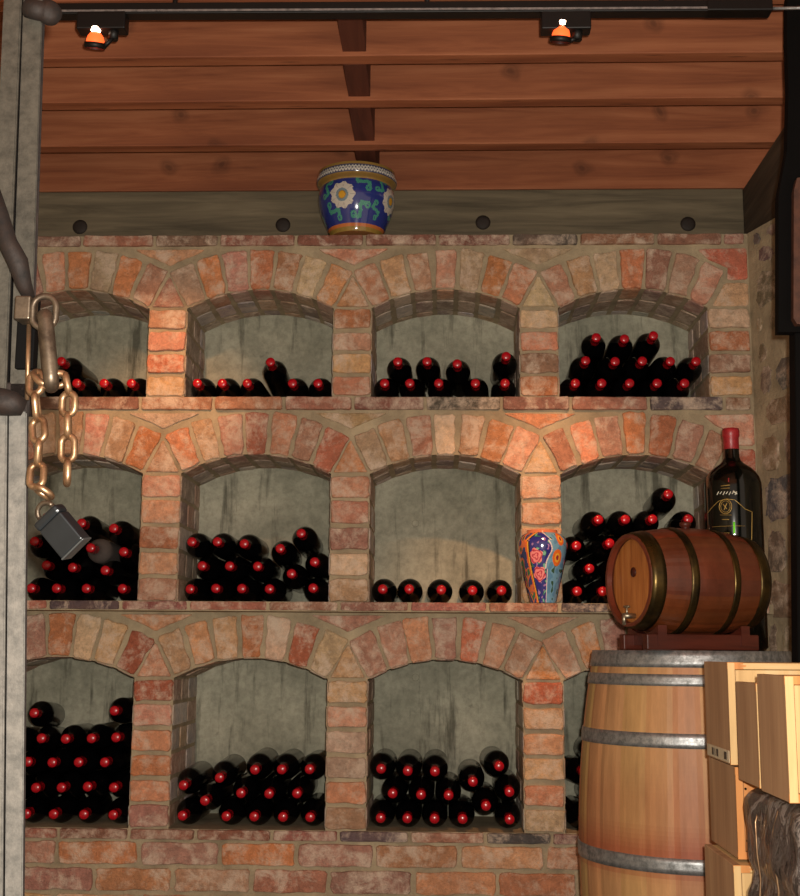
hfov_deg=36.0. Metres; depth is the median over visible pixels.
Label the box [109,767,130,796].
wine bottle
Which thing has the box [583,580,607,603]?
wine bottle
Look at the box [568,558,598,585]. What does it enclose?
wine bottle
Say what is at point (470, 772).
wine bottle
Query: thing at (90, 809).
wine bottle
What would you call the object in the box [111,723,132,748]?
wine bottle
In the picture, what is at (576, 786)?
wine bottle
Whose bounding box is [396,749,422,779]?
wine bottle
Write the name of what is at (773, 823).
tree stump
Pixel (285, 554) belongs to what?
wine bottle
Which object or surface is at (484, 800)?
wine bottle
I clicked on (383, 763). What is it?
wine bottle
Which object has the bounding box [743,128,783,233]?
beam
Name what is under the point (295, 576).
wine bottle
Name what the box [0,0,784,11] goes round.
plank
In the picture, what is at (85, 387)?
wine bottle
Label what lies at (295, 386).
wine bottle
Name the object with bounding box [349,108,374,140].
block
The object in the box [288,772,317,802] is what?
wine bottle
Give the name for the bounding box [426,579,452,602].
wine bottle
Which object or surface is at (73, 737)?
wine bottle
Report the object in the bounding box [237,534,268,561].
wine bottle
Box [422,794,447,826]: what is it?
wine bottle
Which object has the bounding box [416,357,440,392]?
wine bottle
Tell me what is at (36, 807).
wine bottle
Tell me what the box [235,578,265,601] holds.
wine bottle
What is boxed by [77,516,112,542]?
wine bottle
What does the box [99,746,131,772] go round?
wine bottle
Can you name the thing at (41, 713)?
wine bottle
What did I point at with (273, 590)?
wine bottle
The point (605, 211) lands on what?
timber beam
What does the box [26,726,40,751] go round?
wine bottle
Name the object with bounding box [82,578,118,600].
wine bottle
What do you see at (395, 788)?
wine bottle
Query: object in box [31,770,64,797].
wine bottle
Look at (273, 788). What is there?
wine bottle
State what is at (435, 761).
wine bottle
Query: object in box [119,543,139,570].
wine bottle
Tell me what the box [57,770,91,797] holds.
wine bottle
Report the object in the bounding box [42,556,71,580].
wine bottle
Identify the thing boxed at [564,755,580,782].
wine bottle
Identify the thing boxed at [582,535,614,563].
wine bottle
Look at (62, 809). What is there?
wine bottle
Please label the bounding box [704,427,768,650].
bottle
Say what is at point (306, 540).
wine bottle
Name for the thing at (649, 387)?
wine bottle
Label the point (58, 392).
wine bottle
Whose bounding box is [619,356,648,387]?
wine bottle
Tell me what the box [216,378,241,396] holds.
wine bottle
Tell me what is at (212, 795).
wine bottle
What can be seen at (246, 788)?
wine bottle
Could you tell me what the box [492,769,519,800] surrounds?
wine bottle
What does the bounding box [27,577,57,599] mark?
wine bottle
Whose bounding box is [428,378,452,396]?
wine bottle
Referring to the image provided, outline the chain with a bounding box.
[25,309,78,500]
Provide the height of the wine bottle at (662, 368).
0.078 m
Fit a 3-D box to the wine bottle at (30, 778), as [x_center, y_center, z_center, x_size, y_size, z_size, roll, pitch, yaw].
[-1.163,1.045,3.798,0.078,0.078,0.302,1,-11,-6]
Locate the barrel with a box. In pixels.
[578,650,791,895]
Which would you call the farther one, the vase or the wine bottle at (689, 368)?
the wine bottle at (689, 368)
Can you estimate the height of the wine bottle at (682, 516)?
0.084 m
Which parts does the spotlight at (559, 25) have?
bulb, arm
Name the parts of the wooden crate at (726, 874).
panel, panel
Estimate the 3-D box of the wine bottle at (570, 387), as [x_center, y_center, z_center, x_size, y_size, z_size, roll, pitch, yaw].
[0.544,-0.177,3.942,0.078,0.078,0.302,0,-9,1]
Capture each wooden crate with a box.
[704,661,799,764]
[704,844,752,895]
[709,757,758,858]
[736,681,760,788]
[757,674,799,802]
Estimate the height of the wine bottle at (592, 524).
0.078 m
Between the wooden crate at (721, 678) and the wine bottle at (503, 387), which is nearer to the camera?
the wooden crate at (721, 678)
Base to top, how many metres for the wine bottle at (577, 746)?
0.090 m
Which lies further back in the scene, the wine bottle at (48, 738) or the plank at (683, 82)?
the wine bottle at (48, 738)
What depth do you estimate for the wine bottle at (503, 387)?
3.88 m
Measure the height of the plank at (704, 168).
0.240 m
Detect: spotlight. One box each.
[76,11,128,49]
[540,11,590,43]
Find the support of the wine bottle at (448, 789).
on the wine bottle at (461, 812)
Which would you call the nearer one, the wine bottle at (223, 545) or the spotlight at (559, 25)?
the spotlight at (559, 25)
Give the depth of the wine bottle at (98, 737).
3.75 m
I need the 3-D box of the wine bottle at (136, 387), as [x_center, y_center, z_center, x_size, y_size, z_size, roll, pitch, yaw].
[-0.835,-0.179,3.987,0.078,0.078,0.302,0,-9,2]
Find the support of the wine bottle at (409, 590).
on the wall at (427, 489)
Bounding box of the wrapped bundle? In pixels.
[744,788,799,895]
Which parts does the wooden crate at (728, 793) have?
panel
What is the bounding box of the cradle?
[619,625,758,650]
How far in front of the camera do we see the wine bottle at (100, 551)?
3.85 m
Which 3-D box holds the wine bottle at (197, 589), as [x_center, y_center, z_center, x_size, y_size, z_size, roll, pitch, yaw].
[-0.632,0.452,3.877,0.078,0.078,0.302,0,-9,2]
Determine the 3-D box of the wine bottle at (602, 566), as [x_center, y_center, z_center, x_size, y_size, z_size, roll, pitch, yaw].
[0.659,0.387,3.845,0.078,0.078,0.302,0,-9,3]
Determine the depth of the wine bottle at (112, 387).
3.92 m
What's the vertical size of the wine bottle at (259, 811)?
0.078 m
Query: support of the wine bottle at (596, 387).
on the wall at (427, 489)
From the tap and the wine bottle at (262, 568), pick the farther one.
the wine bottle at (262, 568)
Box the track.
[57,0,799,20]
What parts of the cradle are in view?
rail, rail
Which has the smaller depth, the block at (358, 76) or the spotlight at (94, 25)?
the spotlight at (94, 25)
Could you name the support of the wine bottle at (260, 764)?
on the wine bottle at (246, 788)
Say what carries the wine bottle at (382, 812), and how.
on the wall at (427, 489)
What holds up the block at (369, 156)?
attached to the plank at (704, 168)
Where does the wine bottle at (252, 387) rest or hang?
on the wall at (427, 489)
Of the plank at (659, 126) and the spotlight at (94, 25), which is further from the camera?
the plank at (659, 126)
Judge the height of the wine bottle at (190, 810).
0.078 m
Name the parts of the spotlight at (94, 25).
bulb, arm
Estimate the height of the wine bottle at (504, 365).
0.078 m
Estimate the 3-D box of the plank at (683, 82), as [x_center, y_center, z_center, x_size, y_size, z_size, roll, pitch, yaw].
[-0.178,-1.104,3.550,3.083,0.240,0.050,0,-9,2]
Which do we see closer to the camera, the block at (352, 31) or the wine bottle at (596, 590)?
the block at (352, 31)
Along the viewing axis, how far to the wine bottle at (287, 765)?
3.72 m
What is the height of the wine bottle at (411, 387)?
0.078 m
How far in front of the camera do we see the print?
3.23 m
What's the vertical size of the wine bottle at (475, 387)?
0.078 m
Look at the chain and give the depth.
1.50 m
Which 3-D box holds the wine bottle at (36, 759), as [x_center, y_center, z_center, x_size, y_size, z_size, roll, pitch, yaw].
[-1.122,0.976,3.809,0.079,0.093,0.303,1,-9,-5]
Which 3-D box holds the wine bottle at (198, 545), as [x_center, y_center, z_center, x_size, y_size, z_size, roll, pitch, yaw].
[-0.631,0.312,3.900,0.078,0.078,0.302,0,-10,2]
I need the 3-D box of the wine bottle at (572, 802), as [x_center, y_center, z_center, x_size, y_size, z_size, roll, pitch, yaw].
[0.539,1.109,3.731,0.078,0.078,0.302,1,-9,-1]
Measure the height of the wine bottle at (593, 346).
0.078 m
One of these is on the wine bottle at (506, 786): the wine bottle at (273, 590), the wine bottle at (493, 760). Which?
the wine bottle at (493, 760)
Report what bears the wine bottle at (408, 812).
on the wall at (427, 489)
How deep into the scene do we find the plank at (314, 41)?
3.25 m
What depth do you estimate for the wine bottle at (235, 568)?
3.82 m
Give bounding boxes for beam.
[38,189,743,236]
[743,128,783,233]
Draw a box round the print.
[717,490,736,494]
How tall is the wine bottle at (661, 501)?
0.087 m
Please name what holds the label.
attached to the bottle at (733, 500)
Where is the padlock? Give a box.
[34,500,90,559]
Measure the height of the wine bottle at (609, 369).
0.078 m
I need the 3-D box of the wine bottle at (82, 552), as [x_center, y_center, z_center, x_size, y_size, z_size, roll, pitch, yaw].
[-1.038,0.318,3.912,0.078,0.078,0.302,1,-9,-1]
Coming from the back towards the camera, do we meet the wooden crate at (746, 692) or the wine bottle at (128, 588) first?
the wine bottle at (128, 588)
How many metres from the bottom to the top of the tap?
0.047 m
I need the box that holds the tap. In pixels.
[622,605,635,624]
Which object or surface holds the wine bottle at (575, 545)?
on the wine bottle at (585, 570)
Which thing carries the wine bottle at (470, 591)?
on the wall at (427, 489)
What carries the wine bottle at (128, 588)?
on the wall at (427, 489)
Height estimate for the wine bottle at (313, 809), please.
0.078 m
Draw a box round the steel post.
[775,0,799,662]
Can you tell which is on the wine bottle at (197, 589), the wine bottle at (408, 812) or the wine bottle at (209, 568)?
the wine bottle at (209, 568)
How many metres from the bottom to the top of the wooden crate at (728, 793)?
0.163 m
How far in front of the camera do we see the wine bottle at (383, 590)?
3.79 m
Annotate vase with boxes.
[517,529,566,602]
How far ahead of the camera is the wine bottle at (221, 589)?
3.81 m
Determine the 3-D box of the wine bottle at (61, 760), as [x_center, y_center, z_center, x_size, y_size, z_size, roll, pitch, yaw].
[-1.039,0.969,3.806,0.078,0.085,0.303,1,-9,-1]
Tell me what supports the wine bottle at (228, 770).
on the wine bottle at (212, 795)
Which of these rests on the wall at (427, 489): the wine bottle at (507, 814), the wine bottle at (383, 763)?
the wine bottle at (507, 814)
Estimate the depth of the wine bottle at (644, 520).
3.80 m
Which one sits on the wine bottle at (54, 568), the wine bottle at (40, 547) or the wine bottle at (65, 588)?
the wine bottle at (40, 547)
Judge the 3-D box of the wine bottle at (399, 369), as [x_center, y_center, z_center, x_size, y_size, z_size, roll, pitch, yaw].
[0.000,-0.244,3.970,0.078,0.078,0.302,0,-10,3]
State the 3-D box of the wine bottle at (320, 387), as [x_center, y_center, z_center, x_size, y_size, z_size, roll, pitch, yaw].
[-0.251,-0.178,3.968,0.078,0.078,0.302,0,-9,2]
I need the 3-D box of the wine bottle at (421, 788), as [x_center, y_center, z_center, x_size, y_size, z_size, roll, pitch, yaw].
[0.067,1.041,3.757,0.078,0.078,0.302,0,-9,2]
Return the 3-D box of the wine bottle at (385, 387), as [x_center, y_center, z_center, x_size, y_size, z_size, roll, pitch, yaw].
[-0.043,-0.178,3.961,0.078,0.078,0.302,0,-9,2]
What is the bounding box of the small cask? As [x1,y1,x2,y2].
[605,522,771,634]
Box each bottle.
[25,794,58,822]
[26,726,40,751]
[26,749,51,774]
[26,772,37,798]
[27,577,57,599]
[28,701,64,726]
[30,534,58,560]
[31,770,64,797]
[35,726,64,751]
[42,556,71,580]
[45,378,73,396]
[47,747,78,773]
[49,794,85,822]
[52,578,85,599]
[57,357,98,385]
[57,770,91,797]
[61,723,93,750]
[68,557,102,581]
[69,542,89,560]
[72,378,101,396]
[74,746,106,772]
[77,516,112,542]
[77,794,112,822]
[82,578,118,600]
[83,769,120,796]
[86,539,121,564]
[86,722,119,749]
[99,378,128,396]
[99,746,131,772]
[100,561,138,586]
[108,795,129,823]
[109,521,139,546]
[109,697,133,722]
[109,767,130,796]
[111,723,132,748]
[118,578,137,600]
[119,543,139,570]
[127,378,145,396]
[177,791,211,823]
[178,761,212,793]
[184,578,214,600]
[186,533,218,559]
[191,378,217,396]
[197,556,229,581]
[198,779,233,808]
[209,578,239,600]
[211,533,242,560]
[212,754,246,786]
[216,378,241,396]
[219,795,250,824]
[223,556,253,581]
[233,771,265,801]
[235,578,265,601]
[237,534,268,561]
[240,378,271,396]
[246,794,277,824]
[247,747,278,778]
[250,556,280,582]
[260,771,290,802]
[261,578,292,601]
[263,358,289,396]
[272,541,301,569]
[273,793,303,825]
[274,748,304,778]
[283,564,312,592]
[284,378,310,396]
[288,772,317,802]
[293,526,322,558]
[301,750,326,779]
[301,792,325,825]
[304,578,328,601]
[306,552,328,580]
[309,378,331,396]
[369,794,396,826]
[370,748,396,778]
[372,579,397,601]
[374,378,398,396]
[382,771,409,802]
[387,357,412,392]
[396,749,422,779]
[396,794,421,826]
[397,579,422,601]
[400,378,425,396]
[409,771,434,803]
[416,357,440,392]
[422,749,447,780]
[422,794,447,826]
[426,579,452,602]
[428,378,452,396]
[435,771,460,803]
[446,359,470,396]
[448,794,474,827]
[458,580,483,602]
[458,759,484,790]
[464,378,488,396]
[470,781,497,814]
[479,746,508,775]
[484,580,511,602]
[490,352,516,384]
[491,378,515,396]
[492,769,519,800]
[493,797,520,827]
[559,378,583,396]
[562,580,585,602]
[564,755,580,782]
[565,356,593,388]
[565,536,584,564]
[565,795,578,828]
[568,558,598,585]
[572,511,605,541]
[573,736,581,756]
[574,783,578,796]
[578,333,605,370]
[582,378,608,396]
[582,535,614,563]
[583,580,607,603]
[591,357,621,388]
[595,559,607,581]
[600,511,631,540]
[602,334,632,366]
[608,378,635,396]
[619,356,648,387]
[627,331,659,365]
[628,511,658,532]
[634,378,662,396]
[643,488,675,520]
[644,357,675,385]
[661,378,688,396]
[664,511,695,528]
[670,357,701,387]
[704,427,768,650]
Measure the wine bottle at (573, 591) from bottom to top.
0.078 m
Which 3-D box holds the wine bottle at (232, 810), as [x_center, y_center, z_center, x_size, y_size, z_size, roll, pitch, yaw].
[-0.508,1.108,3.765,0.078,0.078,0.302,0,-9,2]
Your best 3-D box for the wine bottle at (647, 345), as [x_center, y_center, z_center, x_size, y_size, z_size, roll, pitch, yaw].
[0.790,-0.316,3.958,0.079,0.086,0.303,0,-9,1]
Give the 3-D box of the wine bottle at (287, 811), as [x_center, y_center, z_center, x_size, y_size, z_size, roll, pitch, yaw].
[-0.344,1.108,3.759,0.078,0.078,0.302,0,-9,0]
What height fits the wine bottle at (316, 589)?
0.078 m
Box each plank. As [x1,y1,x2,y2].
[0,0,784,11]
[0,4,783,66]
[0,61,784,109]
[39,148,769,191]
[41,105,784,152]
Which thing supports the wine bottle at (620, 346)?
on the wine bottle at (609, 369)
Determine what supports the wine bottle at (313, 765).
on the wine bottle at (301, 788)
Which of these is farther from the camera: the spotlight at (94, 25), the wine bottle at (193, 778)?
the wine bottle at (193, 778)
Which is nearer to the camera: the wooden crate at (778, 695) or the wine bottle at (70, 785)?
the wooden crate at (778, 695)
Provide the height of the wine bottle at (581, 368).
0.078 m
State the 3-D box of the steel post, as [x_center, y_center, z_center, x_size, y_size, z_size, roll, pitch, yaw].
[0.930,0.052,2.760,0.183,2.683,0.080,0,-9,2]
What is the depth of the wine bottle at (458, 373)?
3.90 m
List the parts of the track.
edge trim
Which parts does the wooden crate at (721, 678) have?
panel, panel, panel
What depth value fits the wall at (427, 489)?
3.84 m
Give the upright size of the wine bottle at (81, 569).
0.078 m
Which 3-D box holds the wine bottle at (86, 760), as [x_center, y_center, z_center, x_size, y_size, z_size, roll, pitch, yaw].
[-0.960,0.963,3.803,0.078,0.078,0.302,1,-11,-1]
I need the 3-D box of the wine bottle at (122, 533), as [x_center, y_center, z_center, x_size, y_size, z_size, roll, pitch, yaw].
[-0.876,0.279,3.914,0.079,0.086,0.303,0,-9,1]
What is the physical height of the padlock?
0.072 m
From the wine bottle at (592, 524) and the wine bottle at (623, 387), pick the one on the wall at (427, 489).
the wine bottle at (623, 387)
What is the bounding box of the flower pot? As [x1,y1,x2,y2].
[316,161,396,234]
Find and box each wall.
[25,233,773,895]
[747,218,791,653]
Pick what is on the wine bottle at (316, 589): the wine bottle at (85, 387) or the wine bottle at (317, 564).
the wine bottle at (317, 564)
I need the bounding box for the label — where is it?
[708,485,751,539]
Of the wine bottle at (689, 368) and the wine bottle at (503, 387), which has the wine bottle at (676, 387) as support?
the wine bottle at (689, 368)
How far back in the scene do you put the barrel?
2.88 m
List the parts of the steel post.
hinge plate, brown plate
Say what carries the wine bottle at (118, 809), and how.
on the wall at (427, 489)
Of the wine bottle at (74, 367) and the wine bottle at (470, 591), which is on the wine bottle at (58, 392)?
the wine bottle at (74, 367)
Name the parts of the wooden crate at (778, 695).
panel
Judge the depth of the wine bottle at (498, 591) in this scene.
3.78 m
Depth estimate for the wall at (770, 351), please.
3.68 m
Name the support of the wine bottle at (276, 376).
on the wine bottle at (252, 387)
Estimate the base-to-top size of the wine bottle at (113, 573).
0.078 m
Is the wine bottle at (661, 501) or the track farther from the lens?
the wine bottle at (661, 501)
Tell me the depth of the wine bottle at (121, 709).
3.76 m
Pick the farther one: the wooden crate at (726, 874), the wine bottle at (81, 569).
the wine bottle at (81, 569)
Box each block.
[337,19,366,51]
[343,64,370,96]
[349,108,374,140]
[355,151,379,163]
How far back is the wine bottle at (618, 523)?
3.81 m
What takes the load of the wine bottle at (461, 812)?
on the wall at (427, 489)
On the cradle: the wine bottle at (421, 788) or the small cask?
the small cask
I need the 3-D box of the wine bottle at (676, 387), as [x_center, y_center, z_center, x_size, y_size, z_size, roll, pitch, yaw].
[0.876,-0.176,3.931,0.078,0.078,0.302,0,-9,0]
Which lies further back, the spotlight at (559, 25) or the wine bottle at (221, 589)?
the wine bottle at (221, 589)
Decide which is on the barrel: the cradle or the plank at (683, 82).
the cradle
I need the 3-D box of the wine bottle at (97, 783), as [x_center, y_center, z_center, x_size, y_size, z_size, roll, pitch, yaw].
[-0.923,1.032,3.791,0.078,0.078,0.302,0,-11,2]
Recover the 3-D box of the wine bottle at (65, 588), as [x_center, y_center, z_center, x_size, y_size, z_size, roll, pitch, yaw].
[-1.042,0.451,3.890,0.078,0.078,0.302,0,-9,2]
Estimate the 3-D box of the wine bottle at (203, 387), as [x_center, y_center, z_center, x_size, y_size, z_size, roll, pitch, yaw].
[-0.628,-0.179,3.980,0.078,0.078,0.302,0,-9,2]

